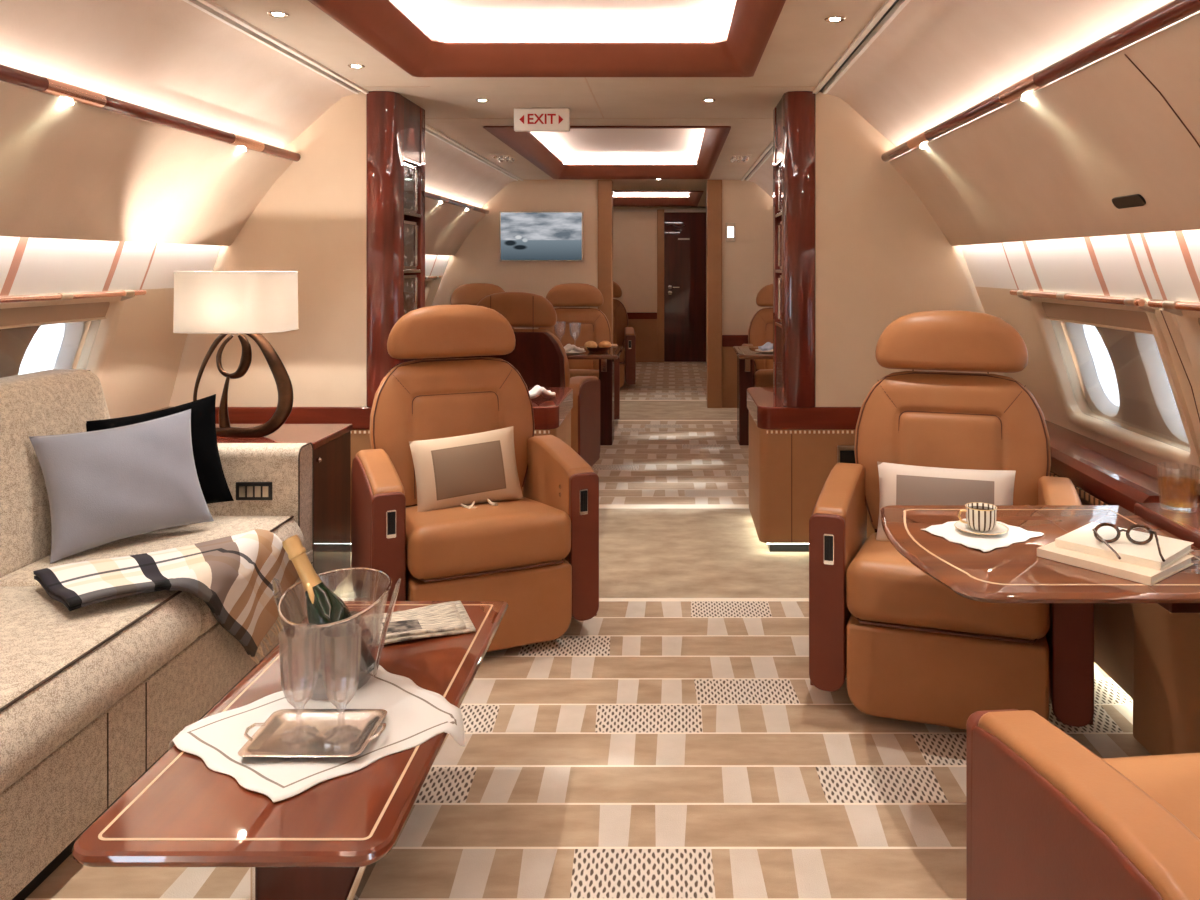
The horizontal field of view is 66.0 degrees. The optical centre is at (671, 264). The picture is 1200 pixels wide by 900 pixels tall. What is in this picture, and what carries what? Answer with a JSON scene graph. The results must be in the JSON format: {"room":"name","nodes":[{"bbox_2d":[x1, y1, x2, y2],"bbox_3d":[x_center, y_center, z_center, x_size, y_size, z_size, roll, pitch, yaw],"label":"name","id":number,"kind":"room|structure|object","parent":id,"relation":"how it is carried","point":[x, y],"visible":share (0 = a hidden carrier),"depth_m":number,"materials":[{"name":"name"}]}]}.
{"room":"aircraft cabin","nodes":[
{"label":"aircraft cabin","id":0,"kind":"room"},
{"bbox_2d":[0,236,449,418],"bbox_3d":[-2.202,0.580,3.600,0.280,1.540,10.200,0,0,0],"label":"wall","id":1,"kind":"structure","parent":0,"point":[139,375],"depth_m":3.78,"materials":[{"name":"beige paint"}]},
{"bbox_2d":[0,290,145,379],"bbox_3d":[-2.266,0.379,3.142,0.321,0.563,1.096,0,0,0],"label":"window","id":2,"kind":"structure","parent":1,"relation":"in","point":[91,320],"depth_m":3.41,"materials":[{"name":"beige paint"}]},
{"bbox_2d":[0,302,109,326],"bbox_3d":[-2.216,0.175,3.180,0.034,0.066,0.856,0,0,0],"label":"blind","id":3,"kind":"object","parent":2,"relation":"attached to","point":[99,311],"depth_m":3.30,"materials":[{"name":"beige"}]},
{"bbox_2d":[0,0,354,245],"bbox_3d":[-1.761,-0.453,1.390,0.604,0.730,5.780,0,0,0],"label":"bin","id":4,"kind":"object","parent":1,"relation":"attached to","point":[148,121],"visible":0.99,"depth_m":3.08,"materials":[{"name":"beige plastic"}]},
{"bbox_2d":[39,76,106,107],"bbox_3d":[-1.749,-0.502,2.680,0.045,0.044,0.260,0,0,0],"label":"light","id":5,"kind":"object","parent":4,"relation":"attached to","point":[55,92],"depth_m":2.66,"materials":[{"name":"white metal"}]},
{"bbox_2d":[228,133,264,151],"bbox_3d":[-1.749,-0.502,3.770,0.045,0.044,0.260,0,0,0],"label":"light","id":6,"kind":"object","parent":4,"relation":"attached to","point":[239,143],"depth_m":3.75,"materials":[{"name":"white metal"}]},
{"bbox_2d":[425,276,440,305],"bbox_3d":[-2.266,0.379,7.852,0.321,0.563,1.096,0,0,0],"label":"window","id":7,"kind":"structure","parent":1,"relation":"in","point":[429,280],"depth_m":8.32,"materials":[{"name":"beige paint"}]},
{"bbox_2d":[425,132,515,255],"bbox_3d":[-1.761,-0.453,6.735,0.604,0.730,3.930,0,0,0],"label":"bin","id":8,"kind":"object","parent":1,"relation":"attached to","point":[457,184],"visible":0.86,"depth_m":7.43,"materials":[{"name":"beige plastic"}]},
{"bbox_2d":[169,92,366,406],"bbox_3d":[-1.899,-0.074,4.520,0.955,1.468,0.480,0,0,0],"label":"wall","id":9,"kind":"structure","parent":0,"point":[311,221],"depth_m":4.28,"materials":[{"name":"beige paint"}]},
{"bbox_2d":[183,0,522,180],"bbox_3d":[-1.417,-0.810,5.650,0.020,0.030,14.300,0,0,0],"label":"trim","id":10,"kind":"structure","parent":9,"relation":"attached to","point":[208,3],"depth_m":3.51,"materials":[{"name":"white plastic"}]},
{"bbox_2d":[425,77,772,118],"bbox_3d":[-0.377,-0.804,4.488,2.100,0.002,1.136,0,0,0],"label":"trim","id":11,"kind":"structure","parent":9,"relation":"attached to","point":[584,77],"depth_m":5.05,"materials":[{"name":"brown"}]},
{"bbox_2d":[210,0,886,206],"bbox_3d":[-0.377,-0.815,5.650,2.104,0.020,14.500,0,0,0],"label":"ceiling","id":12,"kind":"structure","parent":0,"point":[802,47],"depth_m":4.17,"materials":[{"name":"paint"}]},
{"bbox_2d":[267,11,289,17],"bbox_3d":[-1.263,-0.804,2.950,0.068,0.006,0.068,0,0,0],"label":"recessed light","id":13,"kind":"object","parent":12,"relation":"in","point":[278,14],"visible":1,"depth_m":2.95,"materials":[{"name":"silver metal"}]},
{"bbox_2d":[489,154,517,161],"bbox_3d":[-1.262,-0.797,6.900,0.150,0.020,0.420,0,0,0],"label":"vent panel","id":14,"kind":"object","parent":12,"relation":"attached to","point":[500,157],"visible":1,"depth_m":6.86,"materials":[{"name":"beige plastic"}]},
{"bbox_2d":[514,108,569,131],"bbox_3d":[-0.667,-0.745,4.719,0.284,0.120,0.046,0,0,0],"label":"exit sign","id":15,"kind":"object","parent":12,"relation":"hanging from","point":[525,119],"visible":1,"depth_m":4.70,"materials":[{"name":"white plastic"}]},
{"bbox_2d":[308,0,785,76],"bbox_3d":[-0.377,-0.906,1.500,1.492,0.227,4.864,0,0,0],"label":"light","id":16,"kind":"object","parent":12,"relation":"attached to","point":[424,38],"visible":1,"depth_m":3.79,"materials":[{"name":"wood"}]},
{"bbox_2d":[483,126,730,178],"bbox_3d":[-0.377,-0.906,6.925,1.492,0.227,3.254,0,0,0],"label":"light","id":17,"kind":"object","parent":12,"relation":"attached to","point":[583,152],"visible":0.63,"depth_m":7.79,"materials":[{"name":"wood"}]},
{"bbox_2d":[613,191,703,206],"bbox_3d":[-0.377,-0.906,11.250,1.492,0.227,2.564,0,0,0],"label":"light","id":18,"kind":"object","parent":12,"relation":"attached to","point":[620,198],"visible":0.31,"depth_m":12.44,"materials":[{"name":"plastic"}]},
{"bbox_2d":[728,154,751,161],"bbox_3d":[0.508,-0.797,6.900,0.150,0.020,0.420,0,0,0],"label":"vent panel","id":19,"kind":"object","parent":12,"relation":"attached to","point":[734,157],"visible":1,"depth_m":6.86,"materials":[{"name":"beige plastic"}]},
{"bbox_2d":[824,16,844,22],"bbox_3d":[0.533,-0.804,3.010,0.068,0.006,0.068,0,0,0],"label":"recessed light","id":20,"kind":"object","parent":12,"relation":"in","point":[833,19],"visible":1,"depth_m":3.01,"materials":[{"name":"silver metal"}]},
{"bbox_2d":[25,362,1151,899],"bbox_3d":[-0.377,1.350,5.700,3.960,0.001,14.400,0,0,0],"label":"floor","id":21,"kind":"structure","parent":0,"point":[676,741],"depth_m":2.57,"materials":[{"name":"carpet"}]},
{"bbox_2d":[0,369,313,899],"bbox_3d":[-1.774,0.860,2.130,0.925,0.980,2.631,0,0,0],"label":"sofa","id":22,"kind":"object","parent":21,"relation":"on","point":[92,696],"visible":0.56,"depth_m":2.39,"materials":[{"name":"beige fabric"}]},
{"bbox_2d":[0,369,109,577],"bbox_3d":[-2.078,0.650,2.951,0.318,0.560,0.718,0,0,0],"label":"cushion","id":23,"kind":"object","parent":22,"relation":"on","point":[53,401],"depth_m":2.83,"materials":[{"name":"beige fabric"}]},
{"bbox_2d":[0,586,200,793],"bbox_3d":[-1.629,0.972,1.769,0.635,0.176,1.638,0,0,0],"label":"seat cushion","id":24,"kind":"object","parent":22,"relation":"on","point":[63,673],"depth_m":2.17,"materials":[{"name":"beige fabric"}]},
{"bbox_2d":[29,409,213,563],"bbox_3d":[-1.752,0.692,2.950,0.202,0.396,0.489,0,0,41],"label":"throw pillow","id":25,"kind":"object","parent":22,"relation":"on","point":[105,486],"visible":1,"depth_m":2.88,"materials":[{"name":"grey fabric"}]},
{"bbox_2d":[0,516,304,635],"bbox_3d":[-1.629,0.972,2.951,0.635,0.176,0.718,0,0,0],"label":"seat cushion","id":26,"kind":"object","parent":22,"relation":"on","point":[18,573],"depth_m":2.92,"materials":[{"name":"beige fabric"}]},
{"bbox_2d":[86,394,233,503],"bbox_3d":[-1.777,0.678,3.166,0.500,0.445,0.128,0,0,-17],"label":"throw pillow","id":27,"kind":"object","parent":22,"relation":"on","point":[211,477],"visible":0.32,"depth_m":3.19,"materials":[{"name":"black fabric"}]},
{"bbox_2d":[33,529,302,664],"bbox_3d":[-1.369,1.044,2.745,0.398,0.414,0.886,0,0,35],"label":"plaid blanket","id":28,"kind":"object","parent":22,"relation":"on","point":[233,575],"visible":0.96,"depth_m":2.67,"materials":[{"name":"fabric"}]},
{"bbox_2d":[216,424,352,620],"bbox_3d":[-1.768,1.008,3.658,0.877,0.683,0.420,0,0,0],"label":"base cabinet","id":29,"kind":"object","parent":21,"relation":"on","point":[331,443],"visible":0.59,"depth_m":3.65,"materials":[{"name":"brown wood"}]},
{"bbox_2d":[173,271,298,436],"bbox_3d":[-1.709,0.350,3.630,0.448,0.651,0.340,0,0,0],"label":"table lamp","id":30,"kind":"object","parent":29,"relation":"on","point":[250,303],"visible":0.94,"depth_m":3.50,"materials":[{"name":"brown metal"}]},
{"bbox_2d":[72,601,508,899],"bbox_3d":[-0.712,1.141,2.003,0.520,0.423,1.105,0,0,0],"label":"coffee table","id":31,"kind":"object","parent":21,"relation":"on","point":[325,841],"visible":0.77,"depth_m":1.62,"materials":[{"name":"brown wood"}]},
{"bbox_2d":[169,665,464,802],"bbox_3d":[-0.701,0.955,1.852,0.413,0.063,0.461,0,0,41],"label":"napkin","id":32,"kind":"object","parent":31,"relation":"on","point":[415,714],"visible":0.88,"depth_m":1.84,"materials":[{"name":"white fabric"}]},
{"bbox_2d":[238,709,386,756],"bbox_3d":[-0.695,0.912,1.795,0.271,0.022,0.183,0,0,0],"label":"tray","id":33,"kind":"object","parent":32,"relation":"on","point":[287,732],"visible":1,"depth_m":1.81,"materials":[{"name":"silver metal"}]},
{"bbox_2d":[272,567,400,676],"bbox_3d":[-0.745,0.810,2.045,0.250,0.226,0.285,0,0,32],"label":"ice bucket","id":34,"kind":"object","parent":32,"relation":"on","point":[278,594],"visible":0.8,"depth_m":2.04,"materials":[{"name":"clear glass"}]},
{"bbox_2d":[282,535,371,683],"bbox_3d":[-0.772,0.767,2.055,0.216,0.317,0.089,0,0,12],"label":"champagne bottle","id":35,"kind":"object","parent":34,"relation":"in","point":[323,606],"visible":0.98,"depth_m":2.03,"materials":[{"name":"green glass"}]},
{"bbox_2d":[348,611,360,627],"bbox_3d":[-0.712,0.792,2.057,0.029,0.034,0.030,0,0,-9],"label":"ice cube","id":36,"kind":"object","parent":34,"relation":"in","point":[355,621],"visible":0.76,"depth_m":2.04,"materials":[{"name":"clear ice"}]},
{"bbox_2d":[361,629,372,644],"bbox_3d":[-0.701,0.852,2.102,0.034,0.036,0.033,0,0,-22],"label":"ice cube","id":37,"kind":"object","parent":34,"relation":"in","point":[367,635],"visible":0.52,"depth_m":2.09,"materials":[{"name":"clear ice"}]},
{"bbox_2d":[364,600,475,646],"bbox_3d":[-0.652,0.917,2.370,0.250,0.022,0.200,0,0,-24],"label":"newspaper","id":38,"kind":"object","parent":31,"relation":"on","point":[446,618],"visible":0.95,"depth_m":2.34,"materials":[{"name":"white paper"}]},
{"bbox_2d":[215,387,572,494],"bbox_3d":[-1.369,1.005,4.625,1.677,0.690,0.710,0,0,0],"label":"credenza","id":39,"kind":"object","parent":21,"relation":"on","point":[552,416],"visible":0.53,"depth_m":4.27,"materials":[{"name":"brown wood"}]},
{"bbox_2d":[215,387,572,429],"bbox_3d":[-1.369,0.713,4.625,1.677,0.105,0.710,0,0,0],"label":"countertop","id":40,"kind":"structure","parent":39,"relation":"on","point":[549,413],"depth_m":4.27,"materials":[{"name":"brown wood"}]},
{"bbox_2d":[366,91,424,406],"bbox_3d":[-1.353,-0.072,4.508,0.152,1.465,0.515,0,0,0],"label":"display cabinet","id":41,"kind":"object","parent":39,"relation":"on","point":[395,125],"visible":0.77,"depth_m":4.26,"materials":[{"name":"brown wood"}]},
{"bbox_2d":[404,162,417,213],"bbox_3d":[-1.301,-0.378,4.535,0.022,0.235,0.280,0,0,0],"label":"glass panel","id":42,"kind":"object","parent":41,"relation":"in","point":[410,171],"visible":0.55,"depth_m":4.56,"materials":[{"name":"glass"}]},
{"bbox_2d":[404,220,417,268],"bbox_3d":[-1.301,-0.098,4.535,0.022,0.235,0.280,0,0,0],"label":"glass panel","id":43,"kind":"object","parent":41,"relation":"in","point":[410,228],"visible":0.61,"depth_m":4.56,"materials":[{"name":"glass"}]},
{"bbox_2d":[404,275,417,314],"bbox_3d":[-1.301,0.168,4.535,0.022,0.235,0.280,0,0,0],"label":"glass panel","id":44,"kind":"object","parent":41,"relation":"in","point":[410,281],"visible":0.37,"depth_m":4.56,"materials":[{"name":"glass"}]},
{"bbox_2d":[404,157,420,166],"bbox_3d":[-1.348,-0.509,4.535,0.138,0.018,0.300,0,0,0],"label":"shelf","id":45,"kind":"object","parent":41,"relation":"attached to","point":[415,161],"depth_m":4.57,"materials":[{"name":"silver metal"}]},
{"bbox_2d":[404,211,420,217],"bbox_3d":[-1.348,-0.249,4.535,0.138,0.018,0.300,0,0,0],"label":"shelf","id":46,"kind":"object","parent":41,"relation":"attached to","point":[406,214],"depth_m":4.56,"materials":[{"name":"brown wood"}]},
{"bbox_2d":[529,385,555,398],"bbox_3d":[-0.647,0.622,4.500,0.130,0.062,0.104,0,0,-25],"label":"folded napkin","id":47,"kind":"object","parent":39,"relation":"on","point":[536,390],"visible":0.88,"depth_m":4.47,"materials":[{"name":"white fabric"}]},
{"bbox_2d":[425,283,514,359],"bbox_3d":[-1.737,0.756,7.970,0.796,1.187,0.792,0,0,0],"label":"swivel armchair","id":48,"kind":"object","parent":21,"relation":"on","point":[472,293],"visible":0.06,"depth_m":8.24,"materials":[{"name":"red leather"}]},
{"bbox_2d":[351,304,598,651],"bbox_3d":[-0.761,0.756,3.473,0.796,1.187,0.792,0,0,-25],"label":"swivel armchair","id":49,"kind":"object","parent":21,"relation":"on","point":[537,554],"visible":0.79,"depth_m":3.32,"materials":[{"name":"brown leather"}]},
{"bbox_2d":[386,510,395,538],"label":"switch plate","id":50,"kind":"object","parent":49,"relation":"attached to","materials":[{"name":"plastic"}]},
{"bbox_2d":[387,511,395,534],"bbox_3d":[-0.924,0.851,3.032,0.026,0.074,0.002,0,0,-25],"label":"switch","id":51,"kind":"object","parent":49,"relation":"attached to","point":[391,516],"depth_m":3.03,"materials":[{"name":"black plastic"}]},
{"bbox_2d":[409,426,523,511],"bbox_3d":[-0.759,0.778,3.448,0.416,0.296,0.225,0,0,-26],"label":"lumbar cushion","id":52,"kind":"object","parent":49,"relation":"on","point":[477,468],"visible":0.98,"depth_m":3.43,"materials":[{"name":"fabric"}]},
{"bbox_2d":[579,489,587,514],"bbox_3d":[-0.319,0.855,3.318,0.032,0.092,0.004,0,0,-25],"label":"switch plate","id":53,"kind":"object","parent":49,"relation":"attached to","point":[583,493],"depth_m":3.31,"materials":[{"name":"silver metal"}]},
{"bbox_2d":[580,491,586,511],"bbox_3d":[-0.317,0.851,3.315,0.026,0.074,0.002,0,0,-25],"label":"switch","id":54,"kind":"object","parent":49,"relation":"attached to","point":[583,494],"depth_m":3.31,"materials":[{"name":"black plastic"}]},
{"bbox_2d":[425,346,622,444],"bbox_3d":[-1.192,1.000,7.000,1.610,0.701,0.760,0,0,0],"label":"table","id":55,"kind":"object","parent":21,"relation":"on","point":[606,359],"visible":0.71,"depth_m":6.88,"materials":[{"name":"brown wood"}]},
{"bbox_2d":[463,292,599,466],"bbox_3d":[-0.909,0.756,5.860,0.796,1.187,0.792,0,0,7],"label":"swivel armchair","id":56,"kind":"object","parent":21,"relation":"on","point":[538,355],"visible":0.39,"depth_m":5.50,"materials":[{"name":"red leather"}]},
{"bbox_2d":[538,283,619,419],"bbox_3d":[-0.853,0.756,7.940,0.796,1.187,0.792,0,0,-4],"label":"swivel armchair","id":57,"kind":"object","parent":21,"relation":"on","point":[573,326],"visible":0.45,"depth_m":8.20,"materials":[{"name":"red leather"}]},
{"bbox_2d":[613,281,635,387],"bbox_3d":[-0.808,0.756,10.170,0.796,1.187,0.792,0,0,-4],"label":"swivel armchair","id":58,"kind":"object","parent":21,"relation":"on","point":[622,334],"visible":0.24,"depth_m":10.02,"materials":[{"name":"red leather"}]},
{"bbox_2d":[733,346,772,444],"bbox_3d":[0.903,1.000,7.000,0.840,0.701,0.760,0,0,0],"label":"table","id":59,"kind":"object","parent":21,"relation":"on","point":[745,354],"visible":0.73,"depth_m":6.88,"materials":[{"name":"brown wood"}]},
{"bbox_2d":[742,284,772,386],"bbox_3d":[0.994,0.756,7.970,0.796,1.187,0.792,0,0,4],"label":"swivel armchair","id":60,"kind":"object","parent":21,"relation":"on","point":[760,332],"visible":0.26,"depth_m":8.23,"materials":[{"name":"red leather"}]},
{"bbox_2d":[747,387,874,551],"bbox_3d":[0.926,1.005,4.622,1.053,0.690,0.715,0,0,0],"label":"credenza","id":61,"kind":"object","parent":21,"relation":"on","point":[793,452],"visible":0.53,"depth_m":4.28,"materials":[{"name":"brown wood"}]},
{"bbox_2d":[773,91,815,407],"bbox_3d":[0.599,-0.072,4.508,0.152,1.465,0.515,0,0,0],"label":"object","id":62,"kind":"object","parent":61,"relation":"on","point":[794,116],"visible":0.99,"depth_m":4.26,"materials":[{"name":"brown wood"}]},
{"bbox_2d":[778,221,781,268],"bbox_3d":[0.549,-0.098,4.535,0.022,0.235,0.280,0,0,0],"label":"framed picture","id":63,"kind":"object","parent":62,"relation":"in","point":[779,223],"visible":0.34,"depth_m":4.60,"materials":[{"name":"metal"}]},
{"bbox_2d":[778,275,781,322],"bbox_3d":[0.549,0.168,4.535,0.022,0.235,0.280,0,0,0],"label":"framed picture","id":64,"kind":"object","parent":62,"relation":"in","point":[779,276],"visible":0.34,"depth_m":4.60,"materials":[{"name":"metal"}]},
{"bbox_2d":[778,164,781,212],"bbox_3d":[0.549,-0.378,4.535,0.022,0.235,0.280,0,0,0],"label":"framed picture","id":65,"kind":"object","parent":62,"relation":"in","point":[780,166],"visible":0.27,"depth_m":4.60,"materials":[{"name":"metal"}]},
{"bbox_2d":[747,387,860,429],"bbox_3d":[0.926,0.713,4.625,1.053,0.105,0.710,0,0,0],"label":"countertop","id":66,"kind":"structure","parent":61,"relation":"on","point":[765,408],"depth_m":4.27,"materials":[{"name":"brown wood"}]},
{"bbox_2d":[809,310,1093,729],"bbox_3d":[0.891,0.756,2.974,0.796,1.187,0.792,0,0,18],"label":"swivel armchair","id":67,"kind":"object","parent":21,"relation":"on","point":[909,647],"visible":0.74,"depth_m":2.77,"materials":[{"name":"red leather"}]},
{"bbox_2d":[823,534,833,564],"bbox_3d":[0.471,0.855,2.766,0.032,0.092,0.004,0,0,18],"label":"switch plate","id":68,"kind":"object","parent":67,"relation":"attached to","point":[828,539],"depth_m":2.76,"materials":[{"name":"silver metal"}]},
{"bbox_2d":[824,536,832,560],"bbox_3d":[0.470,0.851,2.764,0.026,0.074,0.002,0,0,18],"label":"switch","id":69,"kind":"object","parent":67,"relation":"attached to","point":[828,540],"depth_m":2.76,"materials":[{"name":"black plastic"}]},
{"bbox_2d":[876,462,1015,540],"bbox_3d":[0.892,0.795,3.010,0.441,0.260,0.146,0,0,19],"label":"lumbar cushion","id":70,"kind":"object","parent":67,"relation":"on","point":[899,484],"visible":0.55,"depth_m":2.99,"materials":[{"name":"fabric"}]},
{"bbox_2d":[966,709,1199,899],"bbox_3d":[0.925,0.756,1.277,0.796,1.187,0.792,0,0,-6],"label":"swivel armchair","id":71,"kind":"object","parent":21,"relation":"on","point":[1048,818],"visible":1,"depth_m":1.32,"materials":[{"name":"brown leather"}]},
{"bbox_2d":[1133,503,1199,754],"bbox_3d":[1.409,0.994,2.215,0.336,0.712,0.830,0,0,0],"label":"console","id":72,"kind":"object","parent":21,"relation":"on","point":[1166,645],"visible":0.66,"depth_m":2.43,"materials":[{"name":"brown wood"}]},
{"bbox_2d":[880,505,1199,612],"bbox_3d":[0.919,0.705,2.190,0.783,0.091,0.690,0,0,0],"label":"dining table","id":73,"kind":"object","parent":72,"relation":"on","point":[1014,573],"visible":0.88,"depth_m":2.04,"materials":[{"name":"brown wood"}]},
{"bbox_2d":[920,519,1043,551],"bbox_3d":[0.754,0.657,2.258,0.245,0.004,0.208,0,0,-36],"label":"napkin","id":74,"kind":"object","parent":73,"relation":"on","point":[985,543],"visible":0.64,"depth_m":2.23,"materials":[{"name":"white fabric"}]},
{"bbox_2d":[954,520,1008,534],"bbox_3d":[0.760,0.649,2.262,0.127,0.012,0.127,0,0,0],"label":"saucer","id":75,"kind":"object","parent":74,"relation":"on","point":[999,528],"visible":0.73,"depth_m":2.25,"materials":[{"name":"white ceramic"}]},
{"bbox_2d":[958,502,996,531],"bbox_3d":[0.757,0.622,2.260,0.083,0.057,0.075,0,0,-39],"label":"coffee cup","id":76,"kind":"object","parent":75,"relation":"on","point":[981,517],"visible":1,"depth_m":2.24,"materials":[{"name":"ceramic"}]},
{"bbox_2d":[1037,541,1193,585],"bbox_3d":[0.988,0.650,2.055,0.215,0.019,0.250,0,0,-39],"label":"notebook","id":77,"kind":"object","parent":73,"relation":"on","point":[1132,572],"visible":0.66,"depth_m":1.98,"materials":[{"name":"beige paper"}]},
{"bbox_2d":[1055,522,1193,569],"bbox_3d":[1.021,0.631,2.078,0.200,0.018,0.225,0,0,-43],"label":"notebook","id":78,"kind":"object","parent":77,"relation":"on","point":[1082,539],"visible":0.96,"depth_m":2.04,"materials":[{"name":"beige paper"}]},
{"bbox_2d":[1092,523,1164,561],"bbox_3d":[0.997,0.600,1.995,0.134,0.047,0.129,0,0,10],"label":"eyeglasses","id":79,"kind":"object","parent":78,"relation":"on","point":[1097,536],"visible":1,"depth_m":2.05,"materials":[{"name":"brown plastic"}]},
{"bbox_2d":[432,180,772,407],"bbox_3d":[-0.377,0.271,8.744,4.000,2.158,0.112,0,0,0],"label":"wall","id":80,"kind":"structure","parent":0,"point":[476,260],"depth_m":8.70,"materials":[{"name":"beige paint"}]},
{"bbox_2d":[499,211,583,261],"bbox_3d":[-1.231,-0.270,8.677,0.790,0.476,0.036,0,0,0],"label":"television","id":81,"kind":"object","parent":80,"relation":"attached to","point":[524,236],"visible":1,"depth_m":8.66,"materials":[{"name":"blue glass"}]},
{"bbox_2d":[598,180,612,343],"bbox_3d":[-0.634,0.273,8.765,0.134,2.155,0.190,0,0,0],"label":"trim","id":82,"kind":"structure","parent":80,"relation":"attached to","point":[605,187],"depth_m":8.67,"materials":[{"name":"brown wood"}]},
{"bbox_2d":[707,180,721,407],"bbox_3d":[0.403,0.273,8.765,0.140,2.155,0.190,0,0,0],"label":"trim","id":83,"kind":"structure","parent":80,"relation":"attached to","point":[714,187],"depth_m":8.67,"materials":[{"name":"brown wood"}]},
{"bbox_2d":[726,223,734,241],"bbox_3d":[0.553,-0.310,8.687,0.090,0.180,0.022,0,0,0],"label":"light panel","id":84,"kind":"object","parent":80,"relation":"attached to","point":[730,227],"visible":1,"depth_m":8.68,"materials":[{"name":"white plastic"}]},
{"bbox_2d":[722,335,747,346],"bbox_3d":[1.013,0.715,8.682,1.080,0.110,0.035,0,0,0],"label":"trim","id":85,"kind":"structure","parent":80,"relation":"attached to","point":[727,340],"depth_m":8.67,"materials":[{"name":"brown wood"}]},
{"bbox_2d":[613,212,706,361],"bbox_3d":[-0.377,0.150,12.844,4.000,2.400,0.112,0,0,0],"label":"wall","id":86,"kind":"structure","parent":0,"point":[634,233],"depth_m":12.80,"materials":[{"name":"beige paint"}]},
{"bbox_2d":[627,312,656,318],"bbox_3d":[-1.267,0.705,12.785,2.120,0.090,0.030,0,0,0],"label":"trim","id":87,"kind":"structure","parent":86,"relation":"attached to","point":[631,315],"depth_m":12.77,"materials":[{"name":"brown wood"}]},
{"bbox_2d":[613,207,706,211],"bbox_3d":[-0.377,-0.772,12.795,3.900,0.065,0.010,0,0,0],"label":"trim","id":88,"kind":"structure","parent":86,"relation":"attached to","point":[615,209],"depth_m":12.79,"materials":[{"name":"wood"}]},
{"bbox_2d":[657,209,663,361],"bbox_3d":[-0.157,0.290,12.775,0.100,2.120,0.050,0,0,0],"label":"trim","id":89,"kind":"structure","parent":86,"relation":"attached to","point":[660,212],"depth_m":12.75,"materials":[{"name":"brown wood"}]},
{"bbox_2d":[664,212,705,361],"bbox_3d":[0.183,0.305,12.748,0.580,2.070,0.080,0,0,0],"label":"door","id":90,"kind":"structure","parent":86,"relation":"in","point":[684,232],"depth_m":12.75,"materials":[{"name":"brown wood"}]},
{"bbox_2d":[815,92,1004,406],"bbox_3d":[1.145,-0.074,4.520,0.955,1.468,0.480,0,0,0],"label":"wall","id":91,"kind":"structure","parent":0,"point":[882,257],"depth_m":4.28,"materials":[{"name":"beige paint"}]},
{"bbox_2d":[741,0,910,180],"bbox_3d":[0.709,-0.810,5.650,0.016,0.030,14.300,0,0,0],"label":"trim","id":92,"kind":"structure","parent":91,"relation":"attached to","point":[900,4],"depth_m":3.40,"materials":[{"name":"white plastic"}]},
{"bbox_2d":[961,229,1199,698],"bbox_3d":[1.453,0.580,1.640,0.290,1.540,6.280,0,0,0],"label":"wall","id":93,"kind":"structure","parent":0,"point":[1160,266],"depth_m":3.00,"materials":[{"name":"beige paint"}]},
{"bbox_2d":[827,0,1199,245],"bbox_3d":[1.007,-0.453,1.390,0.604,0.730,5.780,0,0,0],"label":"bin","id":94,"kind":"object","parent":93,"relation":"attached to","point":[1007,120],"visible":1,"depth_m":2.67,"materials":[{"name":"beige plastic"}]},
{"bbox_2d":[907,131,930,148],"bbox_3d":[0.995,-0.502,3.680,0.045,0.044,0.260,0,0,0],"label":"light","id":95,"kind":"object","parent":94,"relation":"attached to","point":[920,141],"depth_m":3.66,"materials":[{"name":"white metal"}]},
{"bbox_2d":[999,71,1045,103],"bbox_3d":[0.995,-0.502,2.610,0.045,0.044,0.260,0,0,0],"label":"light","id":96,"kind":"object","parent":94,"relation":"attached to","point":[1027,90],"depth_m":2.59,"materials":[{"name":"white metal"}]},
{"bbox_2d":[1010,290,1199,471],"bbox_3d":[1.512,0.379,3.142,0.321,0.563,1.096,0,0,0],"label":"window","id":97,"kind":"structure","parent":93,"relation":"in","point":[1152,416],"depth_m":3.13,"materials":[{"name":"beige paint"}]},
{"bbox_2d":[1042,302,1151,330],"bbox_3d":[1.462,0.175,3.180,0.034,0.066,0.856,0,0,0],"label":"blind","id":98,"kind":"object","parent":97,"relation":"attached to","point":[1126,320],"depth_m":3.16,"materials":[{"name":"beige"}]},
{"bbox_2d":[1148,300,1199,389],"bbox_3d":[1.512,0.379,2.072,0.321,0.563,1.096,0,0,0],"label":"window","id":99,"kind":"structure","parent":93,"relation":"in","point":[1187,314],"depth_m":2.54,"materials":[{"name":"beige paint"}]},
{"bbox_3d":[1.448,0.580,6.740,0.280,1.540,3.920,0,0,0],"label":"wall","id":100,"kind":"structure","parent":0,"visible":0},
{"bbox_2d":[748,154,772,197],"bbox_3d":[1.007,-0.453,6.735,0.604,0.730,3.930,0,0,0],"label":"bin","id":101,"kind":"object","parent":100,"relation":"attached to","point":[763,177],"visible":0.02,"depth_m":7.99,"materials":[{"name":"beige plastic"}]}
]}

